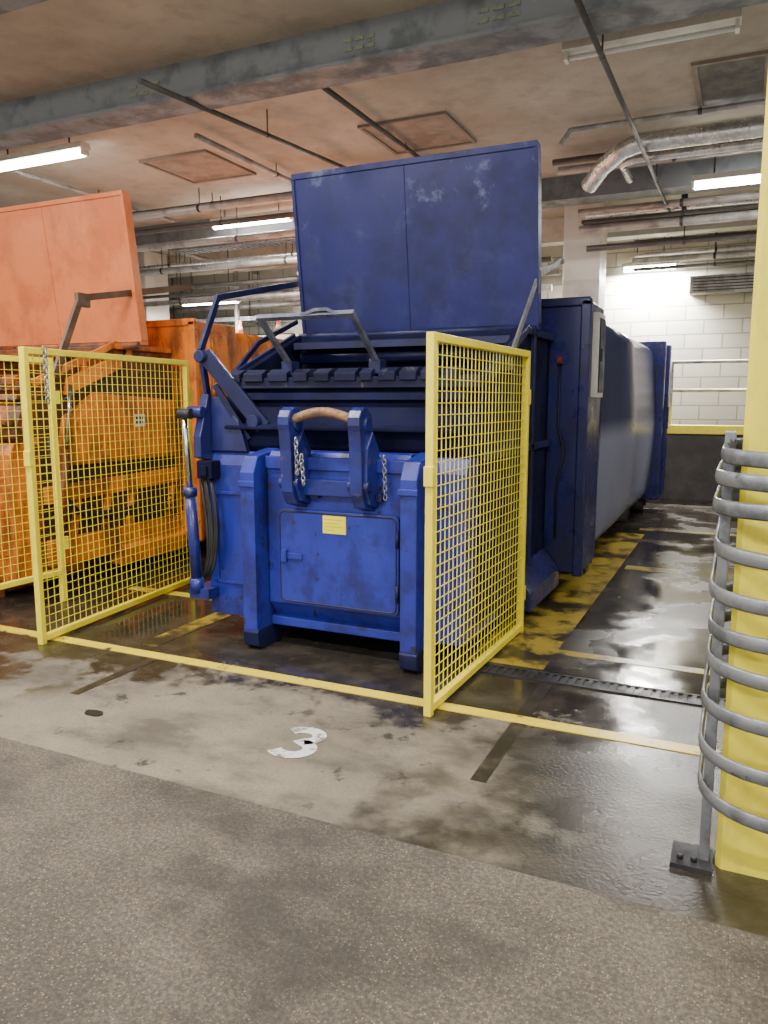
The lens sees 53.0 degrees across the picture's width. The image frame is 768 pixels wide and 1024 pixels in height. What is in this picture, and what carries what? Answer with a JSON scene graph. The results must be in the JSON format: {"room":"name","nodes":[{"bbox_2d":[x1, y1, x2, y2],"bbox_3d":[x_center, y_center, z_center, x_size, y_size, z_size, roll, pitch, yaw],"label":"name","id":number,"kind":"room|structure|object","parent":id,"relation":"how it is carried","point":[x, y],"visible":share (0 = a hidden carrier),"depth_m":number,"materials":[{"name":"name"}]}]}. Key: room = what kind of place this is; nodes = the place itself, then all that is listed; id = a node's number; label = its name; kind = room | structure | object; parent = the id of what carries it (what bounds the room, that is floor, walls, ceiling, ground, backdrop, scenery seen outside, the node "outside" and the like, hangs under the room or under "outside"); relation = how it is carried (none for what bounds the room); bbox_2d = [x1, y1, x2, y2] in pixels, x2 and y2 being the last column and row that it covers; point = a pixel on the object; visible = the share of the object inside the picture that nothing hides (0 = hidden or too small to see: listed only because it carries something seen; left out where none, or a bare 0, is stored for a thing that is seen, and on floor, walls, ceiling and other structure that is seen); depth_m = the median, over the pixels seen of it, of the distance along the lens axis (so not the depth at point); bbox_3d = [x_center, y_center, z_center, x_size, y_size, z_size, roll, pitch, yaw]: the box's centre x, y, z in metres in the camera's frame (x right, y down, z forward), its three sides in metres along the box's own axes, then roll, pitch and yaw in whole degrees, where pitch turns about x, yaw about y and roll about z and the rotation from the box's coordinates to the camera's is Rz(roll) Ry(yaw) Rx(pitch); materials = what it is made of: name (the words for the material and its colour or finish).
{"room":"waste site","nodes":[
{"label":"waste site","id":0,"kind":"room"},
{"bbox_2d":[262,334,298,338],"bbox_3d":[-1.695,-2.020,15.096,6.100,2.850,0.200,4,9,25],"label":"wall partition","id":1,"kind":"structure","parent":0,"point":[287,335],"depth_m":14.91,"materials":[{"name":"white paint"}]},
{"bbox_2d":[237,320,243,333],"bbox_3d":[-2.875,-3.667,15.409,0.200,0.320,0.180,4,9,25],"label":"traffic cone","id":2,"kind":"object","parent":1,"relation":"on","point":[240,328],"visible":0.72,"depth_m":15.37,"materials":[{"name":"orange plastic"}]},
{"bbox_2d":[276,321,285,334],"bbox_3d":[-2.058,-3.613,15.034,0.200,0.320,0.180,4,9,25],"label":"traffic cone","id":3,"kind":"object","parent":1,"relation":"on","point":[278,325],"visible":0.56,"depth_m":14.99,"materials":[{"name":"orange plastic"}]},
{"bbox_2d":[0,498,767,1023],"bbox_3d":[-1.312,0.721,6.848,20.000,0.200,19.000,4,9,25],"label":"floor","id":4,"kind":"structure","parent":0,"point":[159,864],"depth_m":2.88,"materials":[{"name":"concrete"}]},
{"bbox_2d":[0,355,68,601],"bbox_3d":[-2.771,-0.178,5.668,0.050,1.920,1.013,4,9,26],"label":"gate","id":5,"kind":"object","parent":4,"relation":"on","point":[29,579],"visible":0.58,"depth_m":5.91,"materials":[{"name":"yellow metal"}]},
{"bbox_2d":[84,709,102,716],"bbox_3d":[-1.496,1.036,3.969,0.114,0.006,0.062,4,9,25],"label":"scrap","id":6,"kind":"object","parent":4,"relation":"on","point":[89,712],"visible":1,"depth_m":3.96,"materials":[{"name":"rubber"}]},
{"bbox_2d":[18,345,192,644],"bbox_3d":[-1.949,-0.216,5.819,0.084,1.951,1.913,3,9,18],"label":"gate","id":7,"kind":"object","parent":4,"relation":"on","point":[29,456],"visible":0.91,"depth_m":5.46,"materials":[{"name":"yellow metal"}]},
{"bbox_2d":[71,659,155,694],"bbox_3d":[-1.573,0.959,4.515,0.060,0.002,0.630,4,9,25],"label":"channel","id":8,"kind":"object","parent":4,"relation":"on","point":[145,662],"visible":1,"depth_m":4.48,"materials":[{"name":"grey metal"}]},
{"bbox_2d":[0,190,282,598],"bbox_3d":[-2.053,-1.498,9.666,2.520,3.380,8.185,4,9,25],"label":"waste compactor","id":9,"kind":"object","parent":4,"relation":"on","point":[70,279],"visible":0.63,"depth_m":6.99,"materials":[{"name":"orange paint"}]},
{"bbox_2d":[137,251,169,320],"bbox_3d":[-5.066,-3.062,16.247,0.900,4.580,0.700,4,9,25],"label":"column","id":10,"kind":"structure","parent":4,"relation":"on","point":[146,258],"depth_m":15.74,"materials":[{"name":"white paint"}]},
{"bbox_2d":[128,586,211,599],"bbox_3d":[-1.680,0.684,6.402,1.100,0.003,0.100,4,9,25],"label":"floor marking","id":11,"kind":"object","parent":4,"relation":"on","point":[176,593],"depth_m":6.45,"materials":[{"name":"yellow paint"}]},
{"bbox_2d":[138,612,232,646],"bbox_3d":[-0.988,0.700,6.292,0.150,0.003,2.720,4,9,25],"label":"floor marking","id":12,"kind":"object","parent":4,"relation":"on","point":[178,632],"depth_m":5.41,"materials":[{"name":"yellow paint"}]},
{"bbox_2d":[267,727,326,757],"bbox_3d":[-0.401,1.085,3.633,0.237,0.001,0.337,4,9,25],"label":"painted number","id":13,"kind":"object","parent":4,"relation":"on","point":[308,745],"visible":1,"depth_m":3.61,"materials":[{"name":"white paint"}]},
{"bbox_2d":[293,267,302,333],"bbox_3d":[-1.526,-3.031,16.039,0.500,4.580,0.500,4,9,25],"label":"column","id":14,"kind":"structure","parent":4,"relation":"on","point":[298,328],"depth_m":15.72,"materials":[{"name":"beige paint"}]},
{"bbox_2d":[0,625,718,755],"bbox_3d":[-4.819,0.680,6.420,13.990,0.004,0.090,4,9,25],"label":"floor marking","id":15,"kind":"structure","parent":4,"relation":"on","point":[644,741],"depth_m":4.20,"materials":[{"name":"yellow paint"}]},
{"bbox_2d":[176,140,671,672],"bbox_3d":[1.349,-1.236,8.109,2.520,3.310,8.185,4,9,25],"label":"waste compactor","id":16,"kind":"object","parent":4,"relation":"on","point":[310,467],"visible":0.93,"depth_m":5.27,"materials":[{"name":"blue paint"}]},
{"bbox_2d":[423,332,530,716],"bbox_3d":[0.594,-0.013,4.532,0.050,1.920,1.703,4,9,26],"label":"gate","id":17,"kind":"object","parent":4,"relation":"on","point":[432,700],"visible":1,"depth_m":4.28,"materials":[{"name":"yellow metal"}]},
{"bbox_2d":[470,684,551,782],"bbox_3d":[0.657,1.060,3.818,0.070,0.002,1.230,4,9,25],"label":"channel","id":18,"kind":"object","parent":4,"relation":"on","point":[487,767],"visible":1,"depth_m":3.66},
{"bbox_2d":[468,531,643,669],"bbox_3d":[1.827,0.591,7.039,0.480,0.002,5.180,4,9,25],"label":"floor marking","id":19,"kind":"structure","parent":4,"relation":"on","point":[549,624],"depth_m":5.93,"materials":[{"name":"yellow paint"}]},
{"bbox_2d":[562,203,607,308],"bbox_3d":[3.181,-2.502,12.404,0.570,4.580,0.600,4,9,25],"label":"column","id":20,"kind":"structure","parent":4,"relation":"on","point":[584,273],"depth_m":11.93,"materials":[{"name":"white paint"}]},
{"bbox_2d":[477,663,725,707],"bbox_3d":[2.532,1.067,3.747,4.400,0.008,0.150,4,9,25],"label":"drain","id":21,"kind":"object","parent":4,"relation":"on","point":[566,680],"visible":0.78,"depth_m":4.36,"materials":[{"name":"grey metal"}]},
{"bbox_2d":[517,644,721,676],"bbox_3d":[2.128,0.964,4.473,2.750,0.003,0.090,4,9,25],"label":"floor marking","id":22,"kind":"structure","parent":4,"relation":"on","point":[526,647],"depth_m":4.79,"materials":[{"name":"yellow paint"}]},
{"bbox_2d":[625,565,680,573],"bbox_3d":[2.561,0.548,7.335,0.500,0.003,0.180,4,9,25],"label":"floor marking","id":23,"kind":"structure","parent":4,"relation":"on","point":[652,569],"depth_m":7.33,"materials":[{"name":"yellow paint"}]},
{"bbox_2d":[639,528,736,536],"bbox_3d":[5.061,0.337,8.788,4.100,0.003,0.150,4,9,25],"label":"floor marking","id":24,"kind":"structure","parent":4,"relation":"on","point":[647,529],"depth_m":9.45,"materials":[{"name":"yellow paint"}]},
{"bbox_2d":[669,431,767,876],"bbox_3d":[1.501,0.471,2.668,0.836,1.500,0.965,4,9,25],"label":"guard","id":25,"kind":"object","parent":4,"relation":"on","point":[685,856],"visible":0.9,"depth_m":2.45,"materials":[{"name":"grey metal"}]},
{"bbox_2d":[715,76,767,879],"bbox_3d":[1.479,-1.039,2.347,0.598,4.580,0.310,4,9,25],"label":"column","id":26,"kind":"structure","parent":4,"relation":"on","point":[741,849],"depth_m":2.51,"materials":[{"name":"yellow paint"}]},
{"bbox_2d":[0,0,767,256],"bbox_3d":[-1.312,-4.009,6.160,20.000,0.200,19.000,4,9,25],"label":"ceiling","id":27,"kind":"structure","parent":0,"point":[530,94],"depth_m":7.62,"materials":[{"name":"concrete"}]},
{"bbox_2d":[0,0,47,14],"bbox_3d":[-1.868,-3.678,4.998,20.000,0.120,0.560,4,9,25],"label":"beam","id":28,"kind":"structure","parent":27,"relation":"attached to","point":[6,6],"depth_m":5.63,"materials":[{"name":"grey paint"}]},
{"bbox_2d":[0,137,90,171],"bbox_3d":[-4.058,-4.201,9.035,1.500,0.247,0.150,4,9,25],"label":"fluorescent light","id":29,"kind":"object","parent":27,"relation":"hanging from","point":[79,149],"visible":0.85,"depth_m":8.94,"materials":[{"name":"plastic"}]},
{"bbox_2d":[8,169,174,222],"bbox_3d":[-4.096,-4.554,11.062,0.066,0.133,3.200,4,9,25],"label":"ceiling pipe","id":30,"kind":"object","parent":27,"relation":"hanging from","point":[16,171],"visible":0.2,"depth_m":10.40,"materials":[{"name":"metal"}]},
{"bbox_2d":[180,290,213,298],"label":"fluorescent light","id":31,"kind":"object","parent":27,"relation":"hanging from","point":[191,297],"depth_m":15.28,"materials":[{"name":"plastic"}]},
{"bbox_2d":[182,303,211,305],"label":"fluorescent light","id":32,"kind":"object","parent":27,"relation":"hanging from","point":[202,303],"depth_m":15.32,"materials":[{"name":"plastic"}]},
{"bbox_2d":[139,149,256,183],"bbox_3d":[-2.385,-4.443,9.942,1.030,0.030,1.080,4,9,25],"label":"ceiling hatch","id":33,"kind":"object","parent":27,"relation":"attached to","point":[198,166],"visible":1,"depth_m":9.88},
{"bbox_2d":[132,191,291,212],"bbox_3d":[-3.713,-4.620,11.765,10.700,0.204,0.088,4,9,25],"label":"ceiling pipe","id":34,"kind":"object","parent":27,"relation":"hanging from","point":[212,201],"visible":0.19,"depth_m":11.17,"materials":[{"name":"metal"}]},
{"bbox_2d":[134,196,293,235],"bbox_3d":[-3.629,-4.538,11.960,10.700,0.424,0.088,4,9,25],"label":"ceiling pipe","id":35,"kind":"object","parent":27,"relation":"hanging from","point":[221,222],"visible":0.3,"depth_m":11.42,"materials":[{"name":"metal"}]},
{"bbox_2d":[139,252,290,269],"bbox_3d":[-2.598,-4.822,14.164,10.700,0.496,0.132,4,9,25],"label":"ceiling pipe","id":36,"kind":"object","parent":27,"relation":"hanging from","point":[288,252],"visible":0.03,"depth_m":14.49,"materials":[{"name":"metal"}]},
{"bbox_2d":[136,207,294,251],"bbox_3d":[-3.461,-4.510,12.331,10.700,0.585,0.110,4,9,25],"label":"ceiling pipe","id":37,"kind":"object","parent":27,"relation":"hanging from","point":[291,232],"visible":0.31,"depth_m":11.90,"materials":[{"name":"metal"}]},
{"bbox_2d":[139,243,296,275],"bbox_3d":[-2.871,-4.641,13.595,10.700,0.690,0.121,4,9,25],"label":"ceiling pipe","id":38,"kind":"object","parent":27,"relation":"hanging from","point":[291,259],"visible":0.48,"depth_m":13.60,"materials":[{"name":"metal"}]},
{"bbox_2d":[139,241,296,269],"bbox_3d":[-2.787,-4.745,13.763,10.700,0.533,0.066,4,9,25],"label":"ceiling pipe","id":39,"kind":"object","parent":27,"relation":"hanging from","point":[292,253],"visible":0.33,"depth_m":13.85,"materials":[{"name":"metal"}]},
{"bbox_2d":[142,255,298,288],"bbox_3d":[-2.703,-4.578,13.971,10.700,0.924,0.088,4,9,25],"label":"ceiling pipe","id":40,"kind":"object","parent":27,"relation":"hanging from","point":[284,279],"visible":0.08,"depth_m":13.91,"materials":[{"name":"metal"}]},
{"bbox_2d":[143,252,298,298],"bbox_3d":[-2.661,-4.537,14.068,10.700,1.033,0.066,4,9,25],"label":"ceiling pipe","id":41,"kind":"object","parent":27,"relation":"hanging from","point":[222,291],"visible":0.17,"depth_m":14.57,"materials":[{"name":"metal"}]},
{"bbox_2d":[143,253,299,306],"bbox_3d":[-2.661,-4.462,14.079,10.700,1.185,0.110,4,9,25],"label":"ceiling pipe","id":42,"kind":"object","parent":27,"relation":"hanging from","point":[181,301],"visible":0.18,"depth_m":14.30,"materials":[{"name":"metal"}]},
{"bbox_2d":[220,301,240,303],"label":"fluorescent light","id":43,"kind":"object","parent":27,"relation":"hanging from","point":[233,301],"depth_m":14.99,"materials":[{"name":"plastic"}]},
{"bbox_2d":[172,271,289,323],"bbox_3d":[-1.362,-4.605,15.566,8.000,1.330,0.400,4,9,25],"label":"cable tray","id":44,"kind":"object","parent":27,"relation":"hanging from","point":[247,319],"visible":0.13,"depth_m":16.37,"materials":[{"name":"metal"}]},
{"bbox_2d":[197,316,289,323],"bbox_3d":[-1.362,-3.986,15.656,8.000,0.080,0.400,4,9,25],"label":"fluorescent light","id":45,"kind":"object","parent":44,"relation":"on","point":[247,319],"depth_m":16.37,"materials":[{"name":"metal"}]},
{"bbox_2d":[173,236,295,253],"bbox_3d":[-1.218,-4.722,12.863,5.500,0.320,0.400,4,9,25],"label":"cable tray","id":46,"kind":"object","parent":27,"relation":"hanging from","point":[282,240],"visible":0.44,"depth_m":13.48,"materials":[{"name":"metal"}]},
{"bbox_2d":[137,77,346,167],"bbox_3d":[-1.214,-3.973,8.012,0.053,0.404,3.803,4,9,25],"label":"conduit","id":47,"kind":"object","parent":27,"relation":"hanging from","point":[141,81],"visible":0.88,"depth_m":7.49,"materials":[{"name":"metal"}]},
{"bbox_2d":[194,133,290,183],"bbox_3d":[-1.374,-4.357,9.815,0.066,0.163,3.200,4,9,25],"label":"ceiling pipe","id":48,"kind":"object","parent":27,"relation":"hanging from","point":[202,138],"visible":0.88,"depth_m":9.11,"materials":[{"name":"metal"}]},
{"bbox_2d":[132,163,368,219],"bbox_3d":[-3.840,-4.516,11.505,10.700,0.335,0.110,4,9,25],"label":"ceiling pipe","id":49,"kind":"object","parent":27,"relation":"hanging from","point":[199,207],"visible":0.34,"depth_m":10.83,"materials":[{"name":"metal"}]},
{"bbox_2d":[210,203,293,229],"bbox_3d":[-2.064,-4.612,11.995,1.500,0.287,0.150,4,9,25],"label":"fluorescent light","id":50,"kind":"object","parent":27,"relation":"hanging from","point":[289,210],"visible":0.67,"depth_m":11.95,"materials":[{"name":"plastic"}]},
{"bbox_2d":[222,271,293,325],"bbox_3d":[-1.566,-4.727,16.424,10.700,1.335,0.110,4,9,25],"label":"ceiling pipe","id":51,"kind":"object","parent":27,"relation":"hanging from","point":[270,322],"visible":0.06,"depth_m":17.04,"materials":[{"name":"metal"}]},
{"bbox_2d":[254,273,293,335],"bbox_3d":[-1.566,-4.584,16.445,10.700,1.624,0.088,4,9,25],"label":"ceiling pipe","id":52,"kind":"object","parent":27,"relation":"hanging from","point":[257,273],"visible":0.06,"depth_m":17.02,"materials":[{"name":"metal"}]},
{"bbox_2d":[169,284,552,313],"bbox_3d":[-1.903,-4.741,15.689,10.700,1.096,0.132,4,9,25],"label":"ceiling pipe","id":53,"kind":"object","parent":27,"relation":"hanging from","point":[544,288],"visible":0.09,"depth_m":16.13,"materials":[{"name":"metal"}]},
{"bbox_2d":[169,269,559,299],"bbox_3d":[-1.650,-4.998,16.201,10.700,0.735,0.110,4,9,25],"label":"ceiling pipe","id":54,"kind":"object","parent":27,"relation":"hanging from","point":[553,272],"visible":0.04,"depth_m":16.48,"materials":[{"name":"metal"}]},
{"bbox_2d":[322,87,419,156],"bbox_3d":[0.253,-4.260,8.954,0.057,0.109,4.200,4,9,25],"label":"conduit","id":55,"kind":"object","parent":27,"relation":"hanging from","point":[328,90],"visible":0.76,"depth_m":8.04,"materials":[{"name":"metal"}]},
{"bbox_2d":[201,256,551,283],"bbox_3d":[-1.945,-4.966,15.564,10.700,0.615,0.110,4,9,25],"label":"ceiling pipe","id":56,"kind":"object","parent":27,"relation":"hanging from","point":[548,258],"visible":0.07,"depth_m":13.41,"materials":[{"name":"metal"}]},
{"bbox_2d":[0,0,767,150],"bbox_3d":[-1.085,-3.822,6.682,20.000,0.320,0.360,4,9,25],"label":"beam","id":57,"kind":"structure","parent":27,"relation":"attached to","point":[446,32],"depth_m":6.29,"materials":[{"name":"grey paint"}]},
{"bbox_2d":[128,80,159,97],"bbox_3d":[-2.199,-3.877,7.058,0.360,0.100,0.008,4,9,25],"label":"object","id":58,"kind":"structure","parent":57,"relation":"attached to","point":[155,81],"depth_m":7.07,"materials":[{"name":"paint"}]},
{"bbox_2d":[344,32,374,52],"bbox_3d":[-0.199,-3.743,6.139,0.270,0.100,0.008,4,9,25],"label":"marking","id":59,"kind":"object","parent":57,"relation":"attached to","point":[369,35],"depth_m":6.13,"materials":[{"name":"paint"}]},
{"bbox_2d":[477,0,519,23],"bbox_3d":[0.842,-3.674,5.662,0.324,0.100,0.008,4,9,25],"label":"painted marking","id":60,"kind":"object","parent":57,"relation":"attached to","point":[514,3],"depth_m":5.66,"materials":[{"name":"paint"}]},
{"bbox_2d":[357,111,476,154],"bbox_3d":[0.392,-4.261,8.694,1.030,0.030,1.030,4,9,25],"label":"ceiling hatch","id":61,"kind":"object","parent":27,"relation":"attached to","point":[436,130],"visible":1,"depth_m":8.63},
{"bbox_2d":[134,152,761,245],"bbox_3d":[1.045,-4.493,11.222,20.000,0.300,0.400,4,9,25],"label":"ceiling beam","id":62,"kind":"structure","parent":27,"relation":"attached to","point":[673,178],"depth_m":10.16,"materials":[{"name":"grey paint"}]},
{"bbox_2d":[167,202,758,277],"bbox_3d":[2.035,-4.760,13.337,20.000,0.380,0.300,4,9,25],"label":"trim","id":63,"kind":"structure","parent":27,"relation":"attached to","point":[552,230],"depth_m":12.81,"materials":[{"name":"beige paint"}]},
{"bbox_2d":[163,249,259,274],"bbox_3d":[-3.513,-5.101,15.611,0.086,0.090,3.400,4,9,25],"label":"ceiling pipe","id":64,"kind":"object","parent":63,"relation":"hanging from","point":[199,257],"visible":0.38,"depth_m":15.14,"materials":[{"name":"grey metal"}]},
{"bbox_2d":[234,271,239,332],"bbox_3d":[-3.024,-3.780,15.908,0.100,2.900,0.095,4,9,25],"label":"ceiling pipe","id":65,"kind":"object","parent":63,"relation":"hanging from","point":[236,273],"visible":0.12,"depth_m":15.81,"materials":[{"name":"white metal"}]},
{"bbox_2d":[574,0,670,211],"bbox_3d":[2.477,-3.914,7.571,0.048,0.394,7.500,4,9,25],"label":"conduit","id":66,"kind":"object","parent":27,"relation":"hanging from","point":[581,9],"visible":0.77,"depth_m":6.42,"materials":[{"name":"metal"}]},
{"bbox_2d":[621,237,678,271],"bbox_3d":[4.704,-4.626,13.587,0.950,0.717,0.150,4,9,25],"label":"fluorescent light","id":67,"kind":"object","parent":27,"relation":"hanging from","point":[626,267],"visible":0.42,"depth_m":13.62,"materials":[{"name":"plastic"}]},
{"bbox_2d":[562,8,741,64],"bbox_3d":[2.111,-3.809,6.143,1.350,0.190,0.150,4,9,25],"label":"fluorescent light","id":68,"kind":"object","parent":27,"relation":"hanging from","point":[727,21],"visible":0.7,"depth_m":6.09,"materials":[{"name":"plastic"}]},
{"bbox_2d":[552,138,762,165],"bbox_3d":[5.780,-4.045,7.674,8.200,0.164,0.088,4,9,25],"label":"ceiling pipe","id":69,"kind":"object","parent":27,"relation":"hanging from","point":[593,157],"visible":0.19,"depth_m":9.19,"materials":[{"name":"metal"}]},
{"bbox_2d":[557,148,762,174],"bbox_3d":[5.906,-4.069,7.946,8.200,0.195,0.110,4,9,25],"label":"ceiling pipe","id":70,"kind":"object","parent":27,"relation":"hanging from","point":[579,168],"visible":0.35,"depth_m":9.23,"materials":[{"name":"metal"}]},
{"bbox_2d":[559,99,765,145],"bbox_3d":[5.528,-3.875,6.759,7.974,0.237,0.066,4,9,25],"label":"ceiling pipe","id":71,"kind":"object","parent":27,"relation":"hanging from","point":[699,111],"visible":0.96,"depth_m":7.93,"materials":[{"name":"metal"}]},
{"bbox_2d":[579,207,757,234],"bbox_3d":[6.517,-4.035,9.279,8.200,0.646,0.132,4,9,25],"label":"ceiling pipe","id":72,"kind":"object","parent":27,"relation":"hanging from","point":[751,214],"visible":0.9,"depth_m":10.47,"materials":[{"name":"metal"}]},
{"bbox_2d":[578,191,759,216],"bbox_3d":[6.475,-4.137,9.173,8.200,0.415,0.110,4,9,25],"label":"ceiling pipe","id":73,"kind":"object","parent":27,"relation":"hanging from","point":[753,195],"visible":0.81,"depth_m":10.35,"materials":[{"name":"metal"}]},
{"bbox_2d":[581,194,758,224],"bbox_3d":[6.580,-4.141,9.402,8.200,0.473,0.066,4,9,25],"label":"ceiling pipe","id":74,"kind":"object","parent":27,"relation":"hanging from","point":[748,206],"visible":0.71,"depth_m":10.61,"materials":[{"name":"metal"}]},
{"bbox_2d":[583,194,758,225],"bbox_3d":[6.643,-4.145,9.539,8.200,0.504,0.088,4,9,25],"label":"ceiling pipe","id":75,"kind":"object","parent":27,"relation":"hanging from","point":[684,194],"visible":0.23,"depth_m":10.73,"materials":[{"name":"metal"}]},
{"bbox_2d":[586,194,756,251],"bbox_3d":[6.769,-4.048,9.828,8.200,0.780,0.099,4,9,25],"label":"ceiling pipe","id":76,"kind":"object","parent":27,"relation":"hanging from","point":[750,235],"visible":0.81,"depth_m":11.04,"materials":[{"name":"metal"}]},
{"bbox_2d":[585,194,758,218],"bbox_3d":[6.706,-4.248,9.661,8.200,0.335,0.110,4,9,25],"label":"ceiling pipe","id":77,"kind":"object","parent":27,"relation":"hanging from","point":[754,200],"visible":0.3,"depth_m":10.85,"materials":[{"name":"metal"}]},
{"bbox_2d":[581,116,764,192],"bbox_3d":[5.819,-3.806,7.302,7.889,0.530,0.823,4,9,25],"label":"ceiling pipe","id":78,"kind":"object","parent":27,"relation":"hanging from","point":[747,128],"visible":0.93,"depth_m":8.15,"materials":[{"name":"metal"}]},
{"bbox_2d":[618,139,762,182],"bbox_3d":[6.175,-3.929,7.522,7.443,0.350,0.870,4,9,25],"label":"ceiling pipe","id":79,"kind":"object","parent":27,"relation":"hanging from","point":[758,143],"visible":0.84,"depth_m":8.40,"materials":[{"name":"metal"}]},
{"bbox_2d":[632,232,755,263],"bbox_3d":[7.793,-4.344,11.533,7.800,0.685,0.110,4,9,25],"label":"ceiling pipe","id":80,"kind":"object","parent":27,"relation":"hanging from","point":[742,253],"visible":0.9,"depth_m":12.74,"materials":[{"name":"metal"}]},
{"bbox_2d":[633,233,754,271],"bbox_3d":[7.877,-4.326,11.719,7.800,0.773,0.066,4,9,25],"label":"ceiling pipe","id":81,"kind":"object","parent":27,"relation":"hanging from","point":[714,263],"visible":0.81,"depth_m":12.95,"materials":[{"name":"metal"}]},
{"bbox_2d":[635,242,755,256],"bbox_3d":[7.919,-4.465,11.790,7.800,0.518,0.077,4,9,25],"label":"ceiling pipe","id":82,"kind":"object","parent":27,"relation":"hanging from","point":[750,246],"visible":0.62,"depth_m":13.01,"materials":[{"name":"metal"}]},
{"bbox_2d":[635,230,756,241],"bbox_3d":[7.919,-4.556,11.777,7.800,0.335,0.110,4,9,25],"label":"ceiling pipe","id":83,"kind":"object","parent":27,"relation":"hanging from","point":[755,230],"visible":0.17,"depth_m":12.97,"materials":[{"name":"metal"}]},
{"bbox_2d":[691,156,760,189],"bbox_3d":[4.400,-4.083,8.984,1.500,0.467,0.150,4,9,25],"label":"fluorescent light","id":84,"kind":"object","parent":27,"relation":"hanging from","point":[747,176],"visible":0.89,"depth_m":9.12,"materials":[{"name":"plastic"}]},
{"bbox_2d":[691,50,767,107],"bbox_3d":[3.301,-4.059,7.303,0.650,0.030,1.250,4,9,25],"label":"ceiling vent","id":85,"kind":"object","parent":27,"relation":"in","point":[739,78],"visible":0.93,"depth_m":7.19,"materials":[{"name":"grey metal"}]},
{"bbox_2d":[168,229,756,424],"bbox_3d":[2.729,-2.898,15.121,20.000,4.580,0.200,4,9,25],"label":"wall","id":86,"kind":"structure","parent":0,"point":[657,305],"depth_m":13.77,"materials":[{"name":"white brick"}]},
{"bbox_2d":[689,272,753,295],"bbox_3d":[5.844,-3.917,13.233,1.100,0.300,0.300,4,9,25],"label":"vent","id":87,"kind":"object","parent":86,"relation":"attached to","point":[733,283],"depth_m":13.14,"materials":[{"name":"metal"}]},
{"bbox_2d":[659,434,742,501],"bbox_3d":[7.512,-0.571,11.350,7.900,1.060,0.250,4,9,25],"label":"wall","id":88,"kind":"structure","parent":0,"point":[692,460],"depth_m":12.38,"materials":[{"name":"grey concrete"}]},
{"bbox_2d":[667,424,743,434],"bbox_3d":[7.512,-1.164,11.264,7.900,0.140,0.310,4,9,25],"label":"trim","id":89,"kind":"structure","parent":88,"relation":"on","point":[672,429],"depth_m":12.21,"materials":[{"name":"yellow paint"}]},
{"bbox_2d":[668,359,748,424],"bbox_3d":[7.769,-1.724,11.056,6.928,1.028,0.056,4,9,25],"label":"handrail","id":90,"kind":"object","parent":89,"relation":"on","point":[672,390],"visible":0.59,"depth_m":12.27,"materials":[{"name":"white metal"}]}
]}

